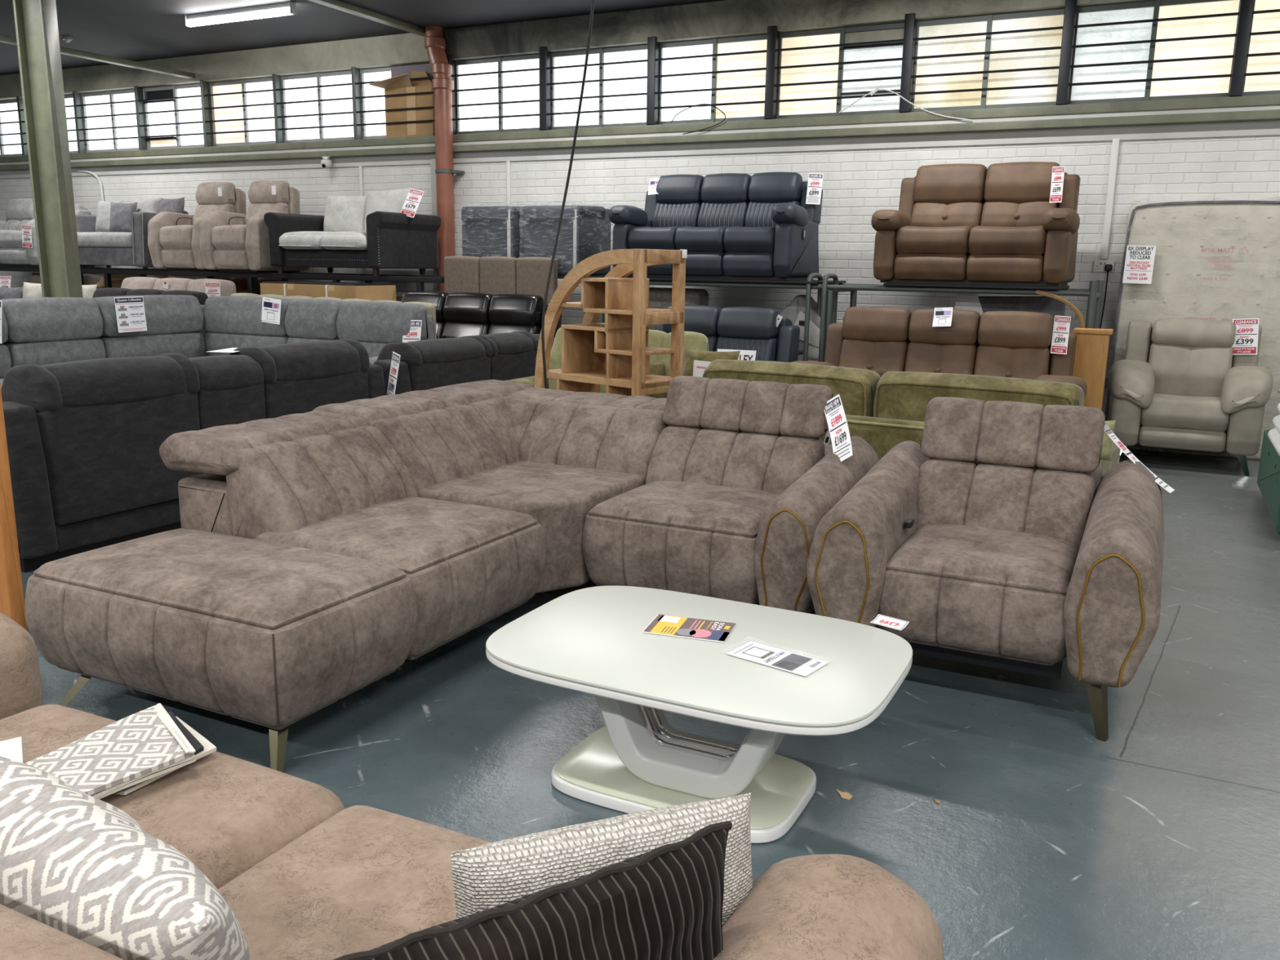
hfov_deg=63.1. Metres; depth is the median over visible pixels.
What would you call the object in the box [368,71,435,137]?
carton
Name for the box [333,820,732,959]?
throw cushion
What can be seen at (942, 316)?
card
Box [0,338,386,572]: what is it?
recliner sofa
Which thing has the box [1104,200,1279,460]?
mattress
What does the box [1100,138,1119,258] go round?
conduit
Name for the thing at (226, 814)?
seat cushion
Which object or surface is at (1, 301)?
price card
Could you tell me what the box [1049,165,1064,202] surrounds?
price card
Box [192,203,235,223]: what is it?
cushion
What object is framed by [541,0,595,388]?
hanging cable
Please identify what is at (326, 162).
security camera
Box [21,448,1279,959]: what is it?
floor
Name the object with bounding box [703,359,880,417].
cushion
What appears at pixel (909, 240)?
seat cushion
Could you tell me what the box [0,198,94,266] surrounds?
recliner sofa
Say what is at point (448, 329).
cushion
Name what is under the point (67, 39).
ceiling sensor
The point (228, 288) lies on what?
cushion
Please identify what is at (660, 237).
seat cushion
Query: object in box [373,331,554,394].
recliner sofa
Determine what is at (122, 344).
cushion
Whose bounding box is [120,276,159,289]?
cushion
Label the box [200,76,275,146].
window
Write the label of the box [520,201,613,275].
wrapped bundle
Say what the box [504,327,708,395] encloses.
sofa
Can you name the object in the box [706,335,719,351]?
cushion
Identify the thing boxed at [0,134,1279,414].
wall
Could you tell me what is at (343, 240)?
seat cushion
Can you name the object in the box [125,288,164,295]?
cushion
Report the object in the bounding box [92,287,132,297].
cushion
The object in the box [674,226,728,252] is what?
seat cushion
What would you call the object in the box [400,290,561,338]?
recliner sofa
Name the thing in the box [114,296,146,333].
notice
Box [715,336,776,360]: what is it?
cushion
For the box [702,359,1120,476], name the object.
sofa
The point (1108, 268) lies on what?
plug
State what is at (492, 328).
cushion
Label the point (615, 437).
cushion
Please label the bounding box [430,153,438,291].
trim
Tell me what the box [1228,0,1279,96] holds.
window
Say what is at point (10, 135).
window
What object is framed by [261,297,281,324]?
card
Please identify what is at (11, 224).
cushion
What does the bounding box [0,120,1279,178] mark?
beam
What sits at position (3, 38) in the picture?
beam
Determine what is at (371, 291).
carton
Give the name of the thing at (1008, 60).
window
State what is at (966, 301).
paper sheet
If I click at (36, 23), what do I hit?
steel column
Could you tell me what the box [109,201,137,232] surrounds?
cushion
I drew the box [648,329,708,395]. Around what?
cushion
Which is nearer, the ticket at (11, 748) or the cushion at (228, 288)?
the ticket at (11, 748)
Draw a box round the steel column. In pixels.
[12,0,83,297]
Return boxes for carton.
[260,280,395,301]
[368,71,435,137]
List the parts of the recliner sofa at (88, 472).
arm, frame, panel, panel, panel, arm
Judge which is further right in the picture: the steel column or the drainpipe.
the drainpipe
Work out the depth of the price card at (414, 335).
9.40 m
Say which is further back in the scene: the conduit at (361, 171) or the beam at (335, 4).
the conduit at (361, 171)
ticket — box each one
[0,736,22,762]
[162,281,168,288]
[776,314,782,326]
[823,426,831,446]
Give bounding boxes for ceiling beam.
[0,32,429,100]
[443,0,1147,60]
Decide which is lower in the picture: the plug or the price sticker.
the price sticker
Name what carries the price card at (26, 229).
attached to the recliner sofa at (20, 211)
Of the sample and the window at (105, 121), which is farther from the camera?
the window at (105, 121)
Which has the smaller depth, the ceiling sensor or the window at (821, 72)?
the window at (821, 72)
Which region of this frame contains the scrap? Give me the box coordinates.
[835,789,853,799]
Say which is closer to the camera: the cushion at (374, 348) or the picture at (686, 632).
the picture at (686, 632)
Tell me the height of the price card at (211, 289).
0.288 m
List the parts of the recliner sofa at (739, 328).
frame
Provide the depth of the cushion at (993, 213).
8.58 m
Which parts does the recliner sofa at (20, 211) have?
arm, arm, frame, frame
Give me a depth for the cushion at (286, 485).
4.02 m
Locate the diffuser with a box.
[186,7,292,26]
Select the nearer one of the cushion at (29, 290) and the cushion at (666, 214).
the cushion at (666, 214)
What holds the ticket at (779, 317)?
attached to the recliner sofa at (739, 328)
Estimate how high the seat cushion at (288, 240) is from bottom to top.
0.200 m
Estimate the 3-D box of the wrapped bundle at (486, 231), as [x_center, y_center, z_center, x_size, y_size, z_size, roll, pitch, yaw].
[-1.396,-2.506,10.782,0.680,0.722,0.765,7,13,26]
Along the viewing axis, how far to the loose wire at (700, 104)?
10.40 m
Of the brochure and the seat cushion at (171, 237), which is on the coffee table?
the brochure
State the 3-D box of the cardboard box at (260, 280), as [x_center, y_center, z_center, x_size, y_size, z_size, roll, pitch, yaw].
[-4.569,-2.123,13.044,0.445,0.841,0.377,7,13,26]
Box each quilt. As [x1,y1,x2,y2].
[1267,427,1279,456]
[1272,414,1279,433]
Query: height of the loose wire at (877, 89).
0.334 m
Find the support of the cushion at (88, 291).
on the sofa
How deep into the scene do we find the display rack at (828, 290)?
8.92 m
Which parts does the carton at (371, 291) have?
lid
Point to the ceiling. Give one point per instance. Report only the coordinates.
(134, 30)
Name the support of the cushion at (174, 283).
on the sofa at (228, 288)
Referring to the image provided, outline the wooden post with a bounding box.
[0,382,27,631]
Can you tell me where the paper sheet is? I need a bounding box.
[954,293,983,315]
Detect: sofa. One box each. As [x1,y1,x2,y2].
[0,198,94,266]
[0,294,434,387]
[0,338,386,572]
[0,613,943,959]
[25,375,879,772]
[75,210,194,269]
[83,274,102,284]
[92,287,208,305]
[120,276,235,296]
[206,276,293,294]
[230,293,436,338]
[263,187,440,275]
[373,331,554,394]
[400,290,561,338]
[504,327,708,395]
[608,172,822,280]
[654,304,799,362]
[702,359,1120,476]
[791,306,1087,397]
[871,161,1079,286]
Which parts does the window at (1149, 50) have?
post, pane, pane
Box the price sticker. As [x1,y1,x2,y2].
[870,613,909,630]
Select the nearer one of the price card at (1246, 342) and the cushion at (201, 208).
the price card at (1246, 342)
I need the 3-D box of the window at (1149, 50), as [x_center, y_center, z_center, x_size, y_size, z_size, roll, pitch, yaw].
[4.235,-3.592,8.668,1.360,0.848,0.170,7,13,26]
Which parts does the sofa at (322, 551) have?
leg, chaise seat, leg, seat, frame, corner seat, frame, seat, arm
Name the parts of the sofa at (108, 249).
arm, arm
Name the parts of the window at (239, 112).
post, pane, pane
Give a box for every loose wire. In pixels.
[671,103,725,134]
[839,87,972,120]
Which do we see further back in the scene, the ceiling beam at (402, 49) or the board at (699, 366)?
the ceiling beam at (402, 49)
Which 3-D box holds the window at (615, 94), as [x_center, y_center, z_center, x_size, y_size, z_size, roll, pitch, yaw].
[-0.447,-4.141,10.957,1.340,0.848,0.170,7,13,26]
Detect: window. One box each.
[0,98,22,156]
[16,93,77,155]
[72,88,138,152]
[133,83,204,150]
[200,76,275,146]
[271,69,354,143]
[351,62,434,139]
[446,53,540,134]
[538,44,647,130]
[646,33,767,124]
[764,21,904,119]
[898,7,1064,112]
[1055,0,1240,105]
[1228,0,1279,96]
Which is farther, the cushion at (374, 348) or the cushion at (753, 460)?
the cushion at (374, 348)
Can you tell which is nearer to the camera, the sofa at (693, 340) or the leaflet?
the leaflet
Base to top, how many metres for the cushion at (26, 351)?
0.309 m
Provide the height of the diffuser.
0.060 m
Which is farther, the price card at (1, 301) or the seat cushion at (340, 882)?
the price card at (1, 301)
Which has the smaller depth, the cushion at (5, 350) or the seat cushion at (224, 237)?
the cushion at (5, 350)
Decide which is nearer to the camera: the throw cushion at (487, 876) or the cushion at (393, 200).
the throw cushion at (487, 876)
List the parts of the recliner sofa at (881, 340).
frame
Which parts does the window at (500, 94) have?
post, pane, pane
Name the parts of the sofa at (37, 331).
frame, arm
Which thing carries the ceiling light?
attached to the ceiling
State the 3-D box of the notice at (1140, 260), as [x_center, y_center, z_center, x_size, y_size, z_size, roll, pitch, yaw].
[4.160,-1.795,8.680,0.223,0.312,0.046,7,13,26]
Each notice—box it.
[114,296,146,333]
[1122,245,1155,284]
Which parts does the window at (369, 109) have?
post, pane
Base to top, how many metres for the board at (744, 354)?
0.179 m
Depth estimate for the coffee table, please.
2.96 m
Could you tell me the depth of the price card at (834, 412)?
4.56 m
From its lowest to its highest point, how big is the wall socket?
0.100 m
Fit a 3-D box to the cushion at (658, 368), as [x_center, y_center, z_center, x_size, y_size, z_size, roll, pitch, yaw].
[0.028,-0.703,7.619,0.363,0.333,0.167,1,12,0]
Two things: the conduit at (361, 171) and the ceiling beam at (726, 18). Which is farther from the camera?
the conduit at (361, 171)
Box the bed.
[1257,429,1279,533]
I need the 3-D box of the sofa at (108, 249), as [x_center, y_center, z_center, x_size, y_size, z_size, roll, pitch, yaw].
[-6.593,-3.075,13.293,1.925,0.740,0.910,7,13,26]
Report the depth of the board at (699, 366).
6.88 m
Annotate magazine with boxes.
[208,347,239,352]
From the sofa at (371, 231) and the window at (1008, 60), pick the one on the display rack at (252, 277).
the sofa at (371, 231)
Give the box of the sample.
[26,702,216,799]
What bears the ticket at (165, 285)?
attached to the sofa at (228, 288)
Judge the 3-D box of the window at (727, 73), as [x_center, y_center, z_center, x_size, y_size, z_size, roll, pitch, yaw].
[0.701,-4.007,10.395,1.330,0.848,0.170,7,13,26]
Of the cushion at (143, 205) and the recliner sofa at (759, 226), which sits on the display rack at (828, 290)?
the recliner sofa at (759, 226)
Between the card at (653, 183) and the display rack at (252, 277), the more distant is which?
the display rack at (252, 277)
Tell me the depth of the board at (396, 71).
11.98 m
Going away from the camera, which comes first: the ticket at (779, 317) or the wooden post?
the wooden post
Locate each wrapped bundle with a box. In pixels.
[459,203,524,257]
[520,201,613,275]
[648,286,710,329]
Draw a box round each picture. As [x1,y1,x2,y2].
[118,306,128,326]
[676,628,695,635]
[689,629,711,637]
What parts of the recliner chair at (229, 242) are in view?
arm, frame, arm, frame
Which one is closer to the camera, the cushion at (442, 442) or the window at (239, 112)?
the cushion at (442, 442)
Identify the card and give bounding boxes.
[0,275,11,287]
[0,300,2,343]
[21,224,32,248]
[204,282,220,297]
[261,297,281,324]
[386,351,400,395]
[400,187,423,217]
[402,320,422,342]
[648,177,659,195]
[805,173,823,204]
[824,394,853,462]
[932,306,953,326]
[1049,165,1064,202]
[1050,315,1071,354]
[1103,422,1174,493]
[1231,318,1258,355]
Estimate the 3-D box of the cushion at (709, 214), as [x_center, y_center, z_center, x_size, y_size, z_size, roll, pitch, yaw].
[0.787,-2.456,9.787,0.471,0.320,0.216,7,13,26]
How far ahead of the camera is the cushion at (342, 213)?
11.75 m
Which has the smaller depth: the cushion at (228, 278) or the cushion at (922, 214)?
the cushion at (922, 214)
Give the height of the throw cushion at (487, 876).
0.248 m
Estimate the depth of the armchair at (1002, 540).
3.67 m
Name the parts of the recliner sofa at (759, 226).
arm, frame, frame, arm, lever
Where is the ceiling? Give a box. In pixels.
[0,0,724,75]
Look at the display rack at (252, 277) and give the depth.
11.99 m
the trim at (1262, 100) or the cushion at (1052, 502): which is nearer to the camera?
the cushion at (1052, 502)
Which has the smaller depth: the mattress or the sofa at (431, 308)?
the mattress
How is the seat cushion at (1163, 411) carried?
on the armchair at (1179, 384)
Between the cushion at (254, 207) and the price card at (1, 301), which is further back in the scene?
the cushion at (254, 207)
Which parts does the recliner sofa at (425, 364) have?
arm, panel, panel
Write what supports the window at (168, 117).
in the wall
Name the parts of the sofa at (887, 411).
panel, arm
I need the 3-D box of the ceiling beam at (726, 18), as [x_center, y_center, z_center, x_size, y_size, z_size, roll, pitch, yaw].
[3.897,-4.184,8.819,13.620,0.320,0.280,7,13,26]
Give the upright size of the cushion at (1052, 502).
0.317 m
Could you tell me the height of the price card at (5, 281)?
0.220 m
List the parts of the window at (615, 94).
post, pane, pane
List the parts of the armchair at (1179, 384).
arm, frame, leg, arm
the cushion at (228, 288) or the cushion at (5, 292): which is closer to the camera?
the cushion at (228, 288)
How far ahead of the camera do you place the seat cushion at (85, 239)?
12.81 m
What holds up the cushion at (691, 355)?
on the sofa at (693, 340)
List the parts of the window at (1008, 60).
post, pane, pane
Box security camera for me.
[320,156,332,168]
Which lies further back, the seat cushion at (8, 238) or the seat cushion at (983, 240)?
the seat cushion at (8, 238)
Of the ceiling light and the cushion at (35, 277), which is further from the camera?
the cushion at (35, 277)
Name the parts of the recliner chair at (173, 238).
arm, frame, arm, frame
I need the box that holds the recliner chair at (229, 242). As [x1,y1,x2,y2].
[199,179,309,272]
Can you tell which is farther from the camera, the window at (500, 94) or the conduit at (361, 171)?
the conduit at (361, 171)
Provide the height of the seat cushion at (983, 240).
0.233 m
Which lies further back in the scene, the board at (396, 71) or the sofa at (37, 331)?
the board at (396, 71)
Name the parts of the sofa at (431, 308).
padded panel, padded panel, padded panel, padded panel, padded panel, padded panel, padded panel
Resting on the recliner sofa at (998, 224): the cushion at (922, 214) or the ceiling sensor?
the cushion at (922, 214)
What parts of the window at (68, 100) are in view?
post, pane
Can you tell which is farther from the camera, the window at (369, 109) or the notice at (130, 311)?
the window at (369, 109)
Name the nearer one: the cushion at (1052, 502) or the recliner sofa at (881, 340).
the cushion at (1052, 502)
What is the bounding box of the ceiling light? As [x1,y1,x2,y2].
[184,0,296,27]
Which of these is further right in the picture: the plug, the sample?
the plug
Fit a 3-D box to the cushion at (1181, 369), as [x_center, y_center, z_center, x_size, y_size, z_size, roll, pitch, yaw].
[4.427,-0.873,8.409,0.594,0.464,0.243,7,13,26]
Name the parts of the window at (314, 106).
post, pane, pane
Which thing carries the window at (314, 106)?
in the wall
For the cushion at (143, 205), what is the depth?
13.24 m
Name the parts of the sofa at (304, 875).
arm, backrest, arm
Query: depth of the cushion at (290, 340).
9.99 m
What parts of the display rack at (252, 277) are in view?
leg, leg, rail, rail, leg, leg, leg, leg, leg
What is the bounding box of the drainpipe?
[423,25,464,292]
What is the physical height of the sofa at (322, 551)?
0.971 m
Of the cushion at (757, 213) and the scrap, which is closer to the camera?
the scrap
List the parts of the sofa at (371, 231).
leg, arm, leg, leg, arm, leg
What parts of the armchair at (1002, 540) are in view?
arm, seat, frame, leg, arm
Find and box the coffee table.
[485,585,912,843]
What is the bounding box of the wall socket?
[1092,260,1115,272]
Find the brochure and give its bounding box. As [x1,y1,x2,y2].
[642,613,736,642]
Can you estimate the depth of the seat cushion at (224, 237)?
11.78 m
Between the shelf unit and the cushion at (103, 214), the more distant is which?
the cushion at (103, 214)
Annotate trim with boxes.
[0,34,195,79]
[0,93,1279,162]
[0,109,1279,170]
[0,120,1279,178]
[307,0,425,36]
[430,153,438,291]
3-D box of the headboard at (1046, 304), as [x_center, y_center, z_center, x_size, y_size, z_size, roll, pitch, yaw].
[3.144,-0.907,8.799,0.740,1.288,0.060,7,13,26]
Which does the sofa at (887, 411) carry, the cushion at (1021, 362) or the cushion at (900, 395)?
the cushion at (900, 395)
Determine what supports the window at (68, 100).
in the wall
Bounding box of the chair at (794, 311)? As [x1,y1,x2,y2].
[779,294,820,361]
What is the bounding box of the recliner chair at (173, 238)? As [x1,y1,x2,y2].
[147,182,246,271]
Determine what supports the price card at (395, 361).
attached to the recliner sofa at (88, 472)
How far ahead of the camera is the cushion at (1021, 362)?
7.71 m
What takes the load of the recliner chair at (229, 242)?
on the display rack at (252, 277)
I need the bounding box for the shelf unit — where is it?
[533,248,687,396]
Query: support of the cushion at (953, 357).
on the recliner sofa at (881, 340)
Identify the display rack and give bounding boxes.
[0,266,444,294]
[557,275,605,315]
[598,272,1103,362]
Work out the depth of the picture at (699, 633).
3.12 m
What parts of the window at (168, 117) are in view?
post, vent frame, pane, pane, pane, pane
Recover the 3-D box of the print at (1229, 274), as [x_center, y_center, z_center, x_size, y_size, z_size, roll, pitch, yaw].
[4.679,-1.533,8.477,0.413,0.734,0.008,7,10,26]
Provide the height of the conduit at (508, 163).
2.585 m
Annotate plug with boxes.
[1099,264,1112,328]
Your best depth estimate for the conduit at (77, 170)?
14.53 m
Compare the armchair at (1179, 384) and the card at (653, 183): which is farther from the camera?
the card at (653, 183)
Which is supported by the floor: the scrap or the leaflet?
the scrap
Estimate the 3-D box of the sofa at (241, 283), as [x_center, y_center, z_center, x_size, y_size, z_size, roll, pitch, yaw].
[-4.977,-1.957,13.273,1.750,1.272,0.565,7,13,26]
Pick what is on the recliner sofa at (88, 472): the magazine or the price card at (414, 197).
the magazine
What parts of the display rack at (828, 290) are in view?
post, post, cross rail, post, rail, rail, post, post, cross rail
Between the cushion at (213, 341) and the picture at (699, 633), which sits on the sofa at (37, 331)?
the cushion at (213, 341)
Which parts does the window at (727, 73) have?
post, pane, pane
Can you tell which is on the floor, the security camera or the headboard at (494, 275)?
the headboard at (494, 275)
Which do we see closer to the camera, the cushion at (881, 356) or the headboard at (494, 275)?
the cushion at (881, 356)
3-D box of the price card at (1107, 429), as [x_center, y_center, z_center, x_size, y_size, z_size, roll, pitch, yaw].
[1.933,-0.094,4.059,0.292,0.248,0.101,10,15,37]
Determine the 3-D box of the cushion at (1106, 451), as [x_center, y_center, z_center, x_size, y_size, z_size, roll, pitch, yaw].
[2.180,-0.190,5.008,0.200,0.200,0.112,0,12,-2]
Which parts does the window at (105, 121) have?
post, pane, pane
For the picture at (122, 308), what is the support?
attached to the notice at (130, 311)
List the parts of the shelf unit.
shelf, panel, panel, curved frame, panel, panel, shelf, shelf, shelf, panel, curved frame, panel, panel, panel, panel, panel, shelf, shelf, post, rail, rail, rail, post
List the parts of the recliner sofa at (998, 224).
arm, frame, frame, arm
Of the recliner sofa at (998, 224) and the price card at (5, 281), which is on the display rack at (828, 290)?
the recliner sofa at (998, 224)
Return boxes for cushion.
[0,230,26,248]
[0,287,22,299]
[0,344,11,378]
[0,704,344,888]
[0,755,250,959]
[2,337,105,368]
[4,219,31,230]
[22,281,42,297]
[30,272,40,284]
[76,231,132,247]
[81,284,97,298]
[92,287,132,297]
[95,200,123,231]
[96,332,205,358]
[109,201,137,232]
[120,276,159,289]
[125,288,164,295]
[133,197,160,212]
[153,277,194,290]
[157,197,184,213]
[159,225,192,249]
[160,289,208,305]
[186,278,235,296]
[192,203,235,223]
[204,332,289,355]
[206,276,232,280]
[211,224,246,249]
[217,804,490,959]
[226,425,418,538]
[244,202,288,224]
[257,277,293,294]
[279,231,346,250]
[287,337,340,343]
[320,231,367,250]
[323,195,367,231]
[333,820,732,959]
[360,342,386,357]
[364,187,411,231]
[368,395,519,490]
[435,320,445,338]
[440,321,491,338]
[450,792,752,925]
[488,324,541,333]
[509,397,670,484]
[627,226,679,249]
[645,425,824,494]
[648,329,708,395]
[648,361,666,398]
[652,201,702,226]
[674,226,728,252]
[683,348,740,376]
[697,201,749,226]
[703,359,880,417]
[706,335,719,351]
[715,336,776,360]
[723,226,775,252]
[744,200,799,226]
[839,338,908,377]
[875,371,1084,422]
[895,226,972,255]
[904,342,977,374]
[910,201,983,227]
[916,457,1095,549]
[968,225,1047,256]
[973,345,1050,379]
[980,200,1057,226]
[1100,420,1115,461]
[1140,392,1229,431]
[1148,342,1233,396]
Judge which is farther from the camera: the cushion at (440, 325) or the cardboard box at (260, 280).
the cardboard box at (260, 280)
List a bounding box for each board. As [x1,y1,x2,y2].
[391,64,433,84]
[693,360,711,377]
[717,348,755,360]
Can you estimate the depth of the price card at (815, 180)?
9.39 m
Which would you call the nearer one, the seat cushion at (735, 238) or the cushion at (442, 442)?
the cushion at (442, 442)
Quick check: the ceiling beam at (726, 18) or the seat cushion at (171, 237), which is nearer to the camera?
the ceiling beam at (726, 18)
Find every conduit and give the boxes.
[76,168,104,201]
[359,166,366,283]
[506,160,511,205]
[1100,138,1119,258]
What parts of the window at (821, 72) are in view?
post, pane, pane, vent frame, pane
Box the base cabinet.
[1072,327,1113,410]
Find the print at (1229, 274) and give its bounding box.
[1184,245,1248,320]
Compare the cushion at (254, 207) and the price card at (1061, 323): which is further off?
the cushion at (254, 207)
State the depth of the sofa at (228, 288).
12.00 m
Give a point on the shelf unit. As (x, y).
(615, 353)
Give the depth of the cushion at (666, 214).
9.91 m
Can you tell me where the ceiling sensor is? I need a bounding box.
[62,35,72,42]
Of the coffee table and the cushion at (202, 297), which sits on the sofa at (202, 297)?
the cushion at (202, 297)
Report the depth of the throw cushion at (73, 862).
1.33 m
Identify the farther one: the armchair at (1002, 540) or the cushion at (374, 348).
the cushion at (374, 348)
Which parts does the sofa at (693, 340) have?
arm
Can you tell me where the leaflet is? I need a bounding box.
[727,641,828,676]
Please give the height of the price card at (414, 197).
0.317 m
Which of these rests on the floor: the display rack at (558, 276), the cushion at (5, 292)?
the display rack at (558, 276)
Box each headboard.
[444,256,557,302]
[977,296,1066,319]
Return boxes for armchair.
[806,396,1164,742]
[1109,318,1273,476]
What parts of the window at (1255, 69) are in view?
post, pane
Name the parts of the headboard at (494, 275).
padded panel, padded panel, padded panel, frame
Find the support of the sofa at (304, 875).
on the floor
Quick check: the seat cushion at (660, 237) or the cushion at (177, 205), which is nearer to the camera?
the seat cushion at (660, 237)

